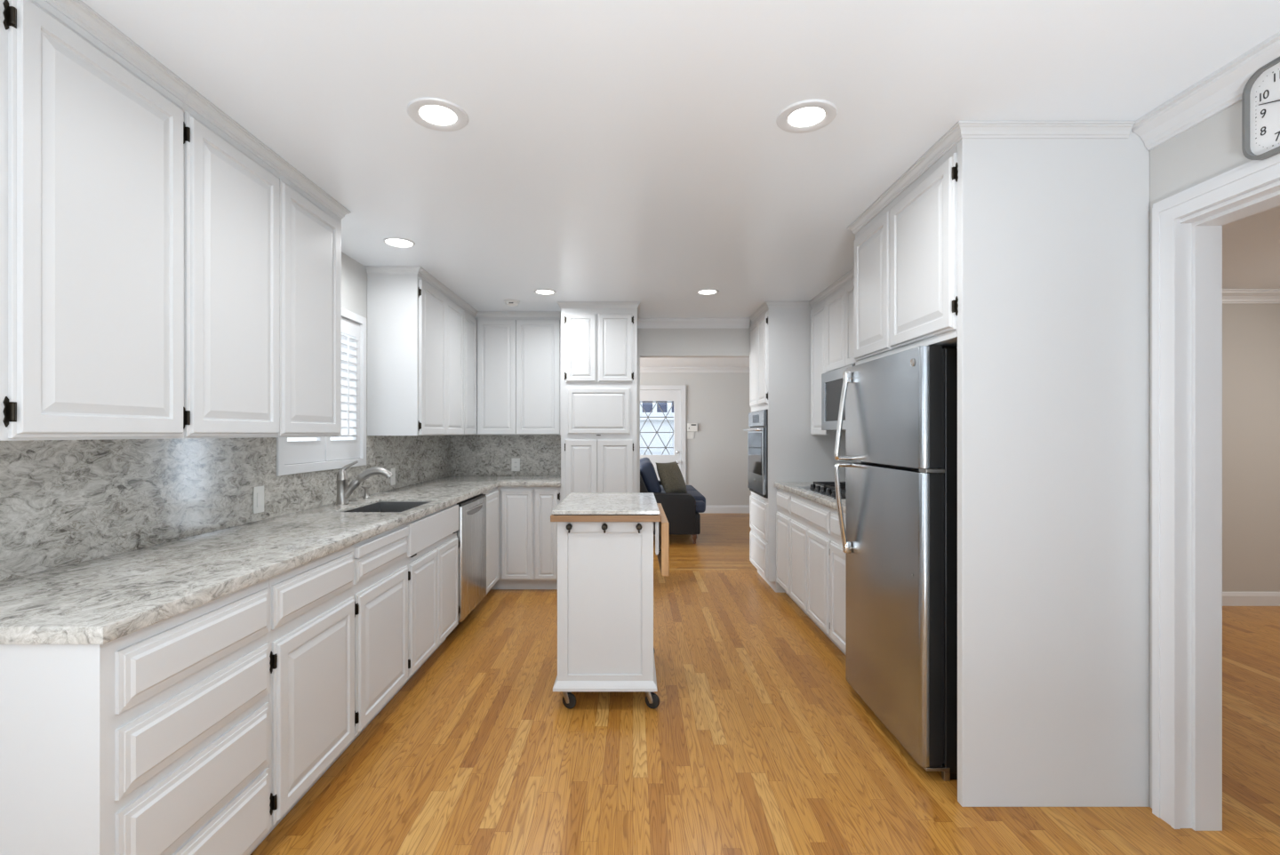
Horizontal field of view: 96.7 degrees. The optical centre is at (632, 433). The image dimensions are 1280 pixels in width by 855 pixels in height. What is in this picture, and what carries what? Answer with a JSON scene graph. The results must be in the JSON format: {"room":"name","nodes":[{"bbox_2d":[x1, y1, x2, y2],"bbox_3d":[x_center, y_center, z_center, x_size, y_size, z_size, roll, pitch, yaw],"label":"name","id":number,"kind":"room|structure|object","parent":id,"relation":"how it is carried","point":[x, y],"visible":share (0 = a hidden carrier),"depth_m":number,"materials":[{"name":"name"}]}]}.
{"room":"kitchen","nodes":[
{"label":"kitchen","id":0,"kind":"room"},
{"bbox_2d":[341,251,367,435],"bbox_3d":[-1.815,0.117,1.100,0.150,2.400,8.800,0,0,0],"label":"wall","id":1,"kind":"structure","parent":0,"point":[354,275],"depth_m":3.56,"materials":[{"name":"grey paint"}]},
{"bbox_2d":[0,0,191,440],"bbox_3d":[-1.558,-0.533,1.470,0.359,1.099,0.622,0,0,0],"label":"upper cabinet","id":2,"kind":"object","parent":1,"relation":"attached to","point":[92,123],"visible":1,"depth_m":1.45,"materials":[{"name":"white paint"}]},
{"bbox_2d":[0,435,450,581],"bbox_3d":[-1.730,0.211,3.282,0.020,0.384,4.192,0,0,0],"label":"backsplash","id":3,"kind":"structure","parent":1,"relation":"attached to","point":[63,502],"depth_m":2.01,"materials":[{"name":"grey stone"}]},
{"bbox_2d":[253,485,263,513],"bbox_3d":[-1.715,0.305,2.610,0.009,0.122,0.072,0,0,0],"label":"light switch","id":4,"kind":"object","parent":3,"relation":"attached to","point":[258,491],"visible":1,"depth_m":2.60,"materials":[{"name":"white plastic"}]},
{"bbox_2d":[390,467,395,485],"bbox_3d":[-1.715,0.311,4.070,0.009,0.122,0.072,0,0,0],"label":"light switch","id":5,"kind":"object","parent":3,"relation":"attached to","point":[392,470],"visible":0.98,"depth_m":4.06,"materials":[{"name":"white plastic"}]},
{"bbox_2d":[182,88,351,438],"bbox_3d":[-1.558,-0.533,2.280,0.359,1.099,1.003,0,0,0],"label":"upper cabinet","id":6,"kind":"object","parent":1,"relation":"attached to","point":[262,240],"visible":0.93,"depth_m":2.09,"materials":[{"name":"white paint"}]},
{"bbox_2d":[276,307,366,476],"bbox_3d":[-1.794,-0.266,3.199,0.191,0.946,0.906,0,0,0],"label":"window","id":7,"kind":"structure","parent":1,"relation":"in","point":[324,453],"depth_m":3.46,"materials":[{"name":"white paint"}]},
{"bbox_2d":[284,436,325,464],"bbox_3d":[-1.740,-0.266,2.996,0.024,0.846,0.400,0,0,0],"label":"shutter","id":8,"kind":"object","parent":7,"relation":"attached to","point":[296,452],"depth_m":3.00,"materials":[{"name":"white paint"}]},
{"bbox_2d":[325,317,359,461],"bbox_3d":[-1.740,-0.266,3.404,0.024,0.846,0.400,0,0,0],"label":"shutter","id":9,"kind":"object","parent":7,"relation":"attached to","point":[335,450],"depth_m":3.49,"materials":[{"name":"white paint"}]},
{"bbox_2d":[365,266,465,435],"bbox_3d":[-1.558,-0.533,4.194,0.359,1.099,1.010,0,0,0],"label":"upper cabinet","id":10,"kind":"object","parent":1,"relation":"attached to","point":[415,323],"visible":1,"depth_m":3.72,"materials":[{"name":"white paint"}]},
{"bbox_2d":[287,319,751,492],"bbox_3d":[0.950,0.117,5.460,10.100,2.400,0.120,0,0,0],"label":"wall","id":11,"kind":"structure","parent":0,"point":[651,342],"depth_m":5.40,"materials":[{"name":"grey paint"}]},
{"bbox_2d":[450,434,560,475],"bbox_3d":[-1.168,0.211,5.390,1.143,0.384,0.020,0,0,0],"label":"backsplash","id":12,"kind":"structure","parent":11,"relation":"attached to","point":[473,454],"depth_m":5.38,"materials":[{"name":"grey stone"}]},
{"bbox_2d":[511,458,519,471],"bbox_3d":[-1.108,0.299,5.376,0.078,0.122,0.008,0,0,0],"label":"power outlet","id":13,"kind":"object","parent":12,"relation":"attached to","point":[515,462],"visible":1,"depth_m":5.37,"materials":[{"name":"white plastic"}]},
{"bbox_2d":[462,302,560,435],"bbox_3d":[-1.168,-0.533,5.049,1.140,1.099,0.698,0,0,0],"label":"upper cabinet","id":14,"kind":"object","parent":11,"relation":"attached to","point":[512,359],"visible":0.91,"depth_m":5.07,"materials":[{"name":"white paint"}]},
{"bbox_2d":[636,318,749,327],"bbox_3d":[0.568,-1.038,5.373,1.064,0.088,0.055,0,0,0],"label":"trim","id":15,"kind":"structure","parent":11,"relation":"attached to","point":[642,323],"depth_m":5.38,"materials":[{"name":"white paint"}]},
{"bbox_2d":[81,0,1279,367],"bbox_3d":[0.950,-1.123,3.100,10.100,0.080,12.800,0,0,0],"label":"ceiling","id":16,"kind":"structure","parent":0,"point":[607,150],"depth_m":1.89,"materials":[{"name":"white paint"}]},
{"bbox_2d":[383,237,415,247],"bbox_3d":[-1.325,-1.079,3.225,0.168,0.008,0.168,0,0,0],"label":"recessed light","id":17,"kind":"object","parent":16,"relation":"in","point":[396,242],"visible":1,"depth_m":3.22,"materials":[{"name":"white paint"}]},
{"bbox_2d":[406,97,468,131],"bbox_3d":[-0.662,-1.079,1.934,0.200,0.008,0.200,0,0,0],"label":"recessed light","id":18,"kind":"object","parent":16,"relation":"in","point":[436,114],"visible":1,"depth_m":1.93,"materials":[{"name":"white paint"}]},
{"bbox_2d":[504,299,519,306],"bbox_3d":[-0.990,-1.064,4.660,0.124,0.037,0.124,0,0,0],"label":"smoke detector","id":19,"kind":"object","parent":16,"relation":"attached to","point":[509,302],"visible":1,"depth_m":4.62,"materials":[{"name":"white plastic"}]},
{"bbox_2d":[533,288,556,295],"bbox_3d":[-0.673,-1.079,4.355,0.172,0.008,0.172,0,0,0],"label":"recessed light","id":20,"kind":"object","parent":16,"relation":"in","point":[542,292],"visible":1,"depth_m":4.35,"materials":[{"name":"white paint"}]},
{"bbox_2d":[696,288,719,295],"bbox_3d":[0.571,-1.079,4.355,0.172,0.008,0.172,0,0,0],"label":"recessed light","id":21,"kind":"object","parent":16,"relation":"in","point":[704,292],"visible":1,"depth_m":4.35,"materials":[{"name":"white"}]},
{"bbox_2d":[776,99,837,133],"bbox_3d":[0.593,-1.079,1.945,0.200,0.008,0.200,0,0,0],"label":"recessed light","id":22,"kind":"object","parent":16,"relation":"in","point":[808,116],"visible":1,"depth_m":1.94,"materials":[{"name":"white"}]},
{"bbox_2d":[640,372,751,505],"bbox_3d":[0.950,0.117,9.420,9.900,2.400,0.120,0,0,0],"label":"wall","id":23,"kind":"structure","parent":0,"point":[716,457],"depth_m":9.36,"materials":[{"name":"grey paint"}]},
{"bbox_2d":[640,384,685,481],"bbox_3d":[0.340,0.266,9.350,1.054,2.102,0.112,0,0,0],"label":"door","id":24,"kind":"structure","parent":23,"relation":"in","point":[676,393],"depth_m":9.36,"materials":[{"name":"white paint"}]},
{"bbox_2d":[687,432,694,439],"bbox_3d":[0.948,0.037,9.355,0.115,0.115,0.009,0,0,0],"label":"light switch","id":25,"kind":"object","parent":23,"relation":"attached to","point":[690,435],"visible":1,"depth_m":9.35,"materials":[{"name":"white plastic"}]},
{"bbox_2d":[687,423,697,431],"bbox_3d":[0.978,-0.093,9.344,0.170,0.130,0.032,0,0,0],"label":"alarm keypad","id":26,"kind":"object","parent":23,"relation":"attached to","point":[691,427],"visible":1,"depth_m":9.33,"materials":[{"name":"white plastic"}]},
{"bbox_2d":[640,367,749,372],"bbox_3d":[0.950,-1.038,9.321,9.700,0.088,0.078,0,0,0],"label":"trim","id":27,"kind":"structure","parent":23,"relation":"attached to","point":[642,369],"depth_m":9.32,"materials":[{"name":"white paint"}]},
{"bbox_2d":[698,505,749,513],"bbox_3d":[3.342,1.254,9.352,4.915,0.127,0.016,0,0,0],"label":"baseboard","id":28,"kind":"structure","parent":23,"relation":"attached to","point":[709,509],"depth_m":9.35,"materials":[{"name":"white paint"}]},
{"bbox_2d":[250,513,1279,854],"bbox_3d":[0.950,1.347,3.100,10.100,0.060,12.800,0,0,0],"label":"floor","id":29,"kind":"structure","parent":0,"point":[757,740],"depth_m":2.29,"materials":[{"name":"brown wood"}]},
{"bbox_2d":[0,578,269,854],"bbox_3d":[-1.422,0.880,1.479,0.632,0.873,0.557,0,0,0],"label":"base cabinet","id":30,"kind":"object","parent":29,"relation":"on","point":[153,740],"visible":0.95,"depth_m":1.29,"materials":[{"name":"white paint"}]},
{"bbox_2d":[248,544,354,854],"bbox_3d":[-1.422,0.880,2.022,0.632,0.873,0.527,0,0,0],"label":"base cabinet","id":31,"kind":"object","parent":29,"relation":"on","point":[311,634],"visible":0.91,"depth_m":1.95,"materials":[{"name":"white paint"}]},
{"bbox_2d":[335,523,408,760],"bbox_3d":[-1.421,0.880,2.554,0.633,0.873,0.535,0,0,0],"label":"base cabinet","id":32,"kind":"object","parent":29,"relation":"on","point":[380,570],"visible":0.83,"depth_m":2.49,"materials":[{"name":"white paint"}]},
{"bbox_2d":[392,503,458,697],"bbox_3d":[-1.422,0.880,3.227,0.632,0.873,0.809,0,0,0],"label":"base cabinet","id":33,"kind":"object","parent":29,"relation":"on","point":[432,540],"visible":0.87,"depth_m":3.13,"materials":[{"name":"white paint"}]},
{"bbox_2d":[447,493,486,636],"bbox_3d":[-1.407,0.883,3.950,0.646,0.868,0.625,0,0,0],"label":"dishwasher","id":34,"kind":"object","parent":29,"relation":"on","point":[471,534],"visible":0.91,"depth_m":3.84,"materials":[{"name":"silver metal"}]},
{"bbox_2d":[481,486,560,594],"bbox_3d":[-1.168,0.880,4.833,1.140,0.873,1.131,0,0,0],"label":"base cabinet","id":35,"kind":"object","parent":29,"relation":"on","point":[522,538],"visible":0.39,"depth_m":4.72,"materials":[{"name":"white paint"}]},
{"bbox_2d":[0,475,560,644],"bbox_3d":[-1.167,0.422,3.292,1.142,0.039,4.212,0,0,0],"label":"countertop","id":36,"kind":"structure","parent":35,"relation":"on","point":[102,600],"depth_m":1.70,"materials":[{"name":"grey stone"}]},
{"bbox_2d":[335,461,392,504],"bbox_3d":[-1.526,0.280,3.241,0.309,0.245,0.068,0,0,-10],"label":"kitchen faucet","id":37,"kind":"object","parent":36,"relation":"on","point":[344,491],"visible":1,"depth_m":3.21,"materials":[{"name":"silver metal"}]},
{"bbox_2d":[360,485,371,497],"bbox_3d":[-1.662,0.364,3.549,0.060,0.077,0.040,0,0,29],"label":"soap dispenser","id":38,"kind":"object","parent":36,"relation":"on","point":[366,488],"visible":1,"depth_m":3.54,"materials":[{"name":"silver metal"}]},
{"bbox_2d":[343,501,431,511],"bbox_3d":[-1.363,0.523,3.180,0.351,0.214,0.558,0,0,0],"label":"sink","id":39,"kind":"object","parent":36,"relation":"in","point":[381,506],"visible":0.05,"depth_m":3.46,"materials":[{"name":"silver metal"}]},
{"bbox_2d":[556,301,640,501],"bbox_3d":[-0.281,0.117,5.041,0.690,2.399,0.714,0,0,0],"label":"pantry cabinet","id":40,"kind":"object","parent":29,"relation":"on","point":[598,339],"visible":0.8,"depth_m":4.70,"materials":[{"name":"white paint"}]},
{"bbox_2d":[550,492,668,708],"bbox_3d":[-0.109,0.841,3.062,0.558,0.953,0.816,0,0,0],"label":"kitchen cart","id":41,"kind":"object","parent":29,"relation":"on","point":[605,540],"visible":1,"depth_m":2.71,"materials":[{"name":"white paint"}]},
{"bbox_2d":[640,457,705,543],"bbox_3d":[0.380,0.839,7.735,1.040,0.957,2.030,0,0,0],"label":"sofa","id":42,"kind":"object","parent":29,"relation":"on","point":[682,510],"visible":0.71,"depth_m":6.72,"materials":[{"name":"black fabric"}]},
{"bbox_2d":[640,457,650,462],"bbox_3d":[0.215,0.572,8.127,0.271,0.423,0.777,0,0,0],"label":"cushion","id":43,"kind":"object","parent":42,"relation":"on","point":[644,459],"depth_m":8.01,"materials":[{"name":"blue fabric"}]},
{"bbox_2d":[640,459,661,492],"bbox_3d":[0.215,0.572,7.343,0.271,0.423,0.777,0,0,0],"label":"cushion","id":44,"kind":"object","parent":42,"relation":"on","point":[647,471],"depth_m":6.96,"materials":[{"name":"blue fabric"}]},
{"bbox_2d":[655,461,687,493],"bbox_3d":[0.490,0.568,7.190,0.245,0.402,0.440,0,0,40],"label":"throw pillow","id":45,"kind":"object","parent":42,"relation":"on","point":[670,476],"visible":0.97,"depth_m":7.08,"materials":[{"name":"green fabric"}]},
{"bbox_2d":[660,485,696,490],"bbox_3d":[0.570,0.862,8.127,0.660,0.180,0.777,0,0,0],"label":"seat cushion","id":46,"kind":"object","parent":42,"relation":"on","point":[688,487],"depth_m":7.94,"materials":[{"name":"blue fabric"}]},
{"bbox_2d":[661,490,705,503],"bbox_3d":[0.570,0.862,7.343,0.660,0.180,0.777,0,0,0],"label":"seat cushion","id":47,"kind":"object","parent":42,"relation":"on","point":[698,496],"depth_m":7.04,"materials":[{"name":"blue fabric"}]},
{"bbox_2d":[776,488,800,607],"bbox_3d":[1.494,0.880,4.484,0.647,0.873,0.430,0,0,0],"label":"base cabinet","id":48,"kind":"object","parent":29,"relation":"on","point":[783,515],"visible":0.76,"depth_m":4.43,"materials":[{"name":"white paint"}]},
{"bbox_2d":[749,301,853,592],"bbox_3d":[1.454,0.117,5.033,0.729,2.399,0.728,0,0,0],"label":"tall cabinet","id":49,"kind":"object","parent":29,"relation":"on","point":[780,332],"visible":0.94,"depth_m":4.70,"materials":[{"name":"white paint"}]},
{"bbox_2d":[743,409,767,498],"bbox_3d":[1.386,0.173,5.056,0.709,0.740,0.668,0,0,0],"label":"wall oven","id":50,"kind":"object","parent":49,"relation":"in","point":[757,433],"visible":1,"depth_m":4.92,"materials":[{"name":"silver metal"}]},
{"bbox_2d":[743,425,765,495],"bbox_3d":[1.386,0.175,5.058,0.709,0.736,0.637,0,0,0],"label":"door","id":51,"kind":"structure","parent":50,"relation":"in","point":[756,434],"depth_m":4.97,"materials":[{"name":"silver glass"}]},
{"bbox_2d":[790,493,842,651],"bbox_3d":[1.494,0.880,3.840,0.647,0.873,0.855,0,0,0],"label":"base cabinet","id":52,"kind":"object","parent":29,"relation":"on","point":[810,523],"visible":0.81,"depth_m":3.76,"materials":[{"name":"white paint"}]},
{"bbox_2d":[774,481,845,512],"bbox_3d":[1.492,0.422,3.837,0.653,0.039,1.724,0,0,0],"label":"countertop","id":53,"kind":"structure","parent":52,"relation":"on","point":[792,487],"depth_m":3.90,"materials":[{"name":"grey stone"}]},
{"bbox_2d":[798,481,845,499],"bbox_3d":[1.484,0.382,3.840,0.523,0.042,0.770,0,0,0],"label":"gas cooktop","id":54,"kind":"object","parent":53,"relation":"in","point":[828,489],"visible":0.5,"depth_m":3.89,"materials":[{"name":"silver metal"}]},
{"bbox_2d":[829,508,845,655],"bbox_3d":[1.494,0.880,3.193,0.647,0.873,0.436,0,0,0],"label":"base cabinet","id":55,"kind":"object","parent":29,"relation":"on","point":[836,556],"visible":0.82,"depth_m":3.27,"materials":[{"name":"white paint"}]},
{"bbox_2d":[833,345,957,781],"bbox_3d":[1.401,0.493,2.538,0.789,1.648,0.788,0,0,0],"label":"refrigerator","id":56,"kind":"object","parent":29,"relation":"on","point":[899,536],"visible":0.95,"depth_m":2.28,"materials":[{"name":"silver metal"}]},
{"bbox_2d":[847,120,1149,807],"bbox_3d":[1.474,0.117,2.486,0.690,2.399,1.027,0,0,0],"label":"tall cabinet","id":57,"kind":"object","parent":29,"relation":"on","point":[1020,248],"visible":0.95,"depth_m":2.00,"materials":[{"name":"white paint"}]},
{"bbox_2d":[853,100,1279,808],"bbox_3d":[1.885,0.117,1.080,0.130,2.400,8.760,0,0,0],"label":"wall","id":58,"kind":"structure","parent":0,"point":[1211,148],"depth_m":1.86,"materials":[{"name":"grey paint"}]},
{"bbox_2d":[808,290,845,435],"bbox_3d":[1.633,-0.533,4.502,0.369,1.099,0.394,0,0,0],"label":"upper cabinet","id":59,"kind":"object","parent":58,"relation":"attached to","point":[818,313],"visible":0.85,"depth_m":4.51,"materials":[{"name":"white paint"}]},
{"bbox_2d":[824,268,855,372],"bbox_3d":[1.633,-0.768,3.920,0.369,0.629,0.770,0,0,0],"label":"upper cabinet","id":60,"kind":"object","parent":58,"relation":"attached to","point":[840,302],"visible":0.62,"depth_m":4.00,"materials":[{"name":"white paint"}]},
{"bbox_2d":[821,363,855,431],"bbox_3d":[1.602,-0.234,3.919,0.430,0.433,0.766,0,0,0],"label":"microwave oven","id":61,"kind":"object","parent":60,"relation":"attached to","point":[832,380],"visible":0.17,"depth_m":4.10,"materials":[{"name":"grey plastic"}]},
{"bbox_2d":[1131,31,1279,150],"bbox_3d":[1.781,-1.038,-0.600,0.078,0.088,5.201,0,0,0],"label":"trim","id":62,"kind":"structure","parent":58,"relation":"attached to","point":[1222,89],"depth_m":1.77,"materials":[{"name":"white paint"}]},
{"bbox_2d":[1152,152,1279,829],"bbox_3d":[1.810,0.262,1.405,0.020,2.111,1.136,0,0,0],"label":"trim","id":63,"kind":"structure","parent":58,"relation":"attached to","point":[1167,213],"depth_m":1.92,"materials":[{"name":"white paint"}]},
{"bbox_2d":[1180,180,1279,831],"bbox_3d":[1.886,0.302,1.405,0.131,2.030,1.009,0,0,0],"label":"trim","id":64,"kind":"structure","parent":58,"relation":"attached to","point":[1201,232],"depth_m":1.88,"materials":[{"name":"white paint"}]},
{"bbox_2d":[1241,56,1279,159],"bbox_3d":[1.800,-0.909,1.536,0.040,0.260,0.260,0,0,0],"label":"wall clock","id":65,"kind":"object","parent":58,"relation":"attached to","point":[1260,98],"visible":1,"depth_m":1.62,"materials":[{"name":"grey plastic"}]},
{"bbox_2d":[1222,304,1279,591],"bbox_3d":[3.975,0.117,4.400,4.050,2.400,0.100,0,0,0],"label":"wall","id":66,"kind":"structure","parent":0,"point":[1251,332],"depth_m":4.35,"materials":[{"name":"grey paint"}]},
{"bbox_2d":[1222,288,1279,303],"bbox_3d":[3.930,-1.036,4.311,3.940,0.092,0.078,0,0,0],"label":"trim","id":67,"kind":"structure","parent":66,"relation":"attached to","point":[1229,296],"depth_m":4.32,"materials":[{"name":"white paint"}]},
{"bbox_2d":[1222,592,1279,606],"bbox_3d":[3.930,1.265,4.342,3.940,0.104,0.016,0,0,0],"label":"baseboard","id":68,"kind":"structure","parent":66,"relation":"attached to","point":[1228,598],"depth_m":4.33,"materials":[{"name":"white paint"}]},
{"label":"outside","id":69,"kind":"structure","parent":0,"visible":0},
{"bbox_3d":[-0.500,1.452,3.500,17.000,0.130,25.000,0,0,0],"label":"ground","id":70,"kind":"structure","parent":69,"visible":0},
{"bbox_2d":[640,400,673,455],"bbox_3d":[0.200,-0.098,13.300,4.800,2.970,0.400,0,0,0],"label":"garage","id":71,"kind":"structure","parent":70,"relation":"on","point":[647,407],"depth_m":13.20,"materials":[{"name":"grey"}]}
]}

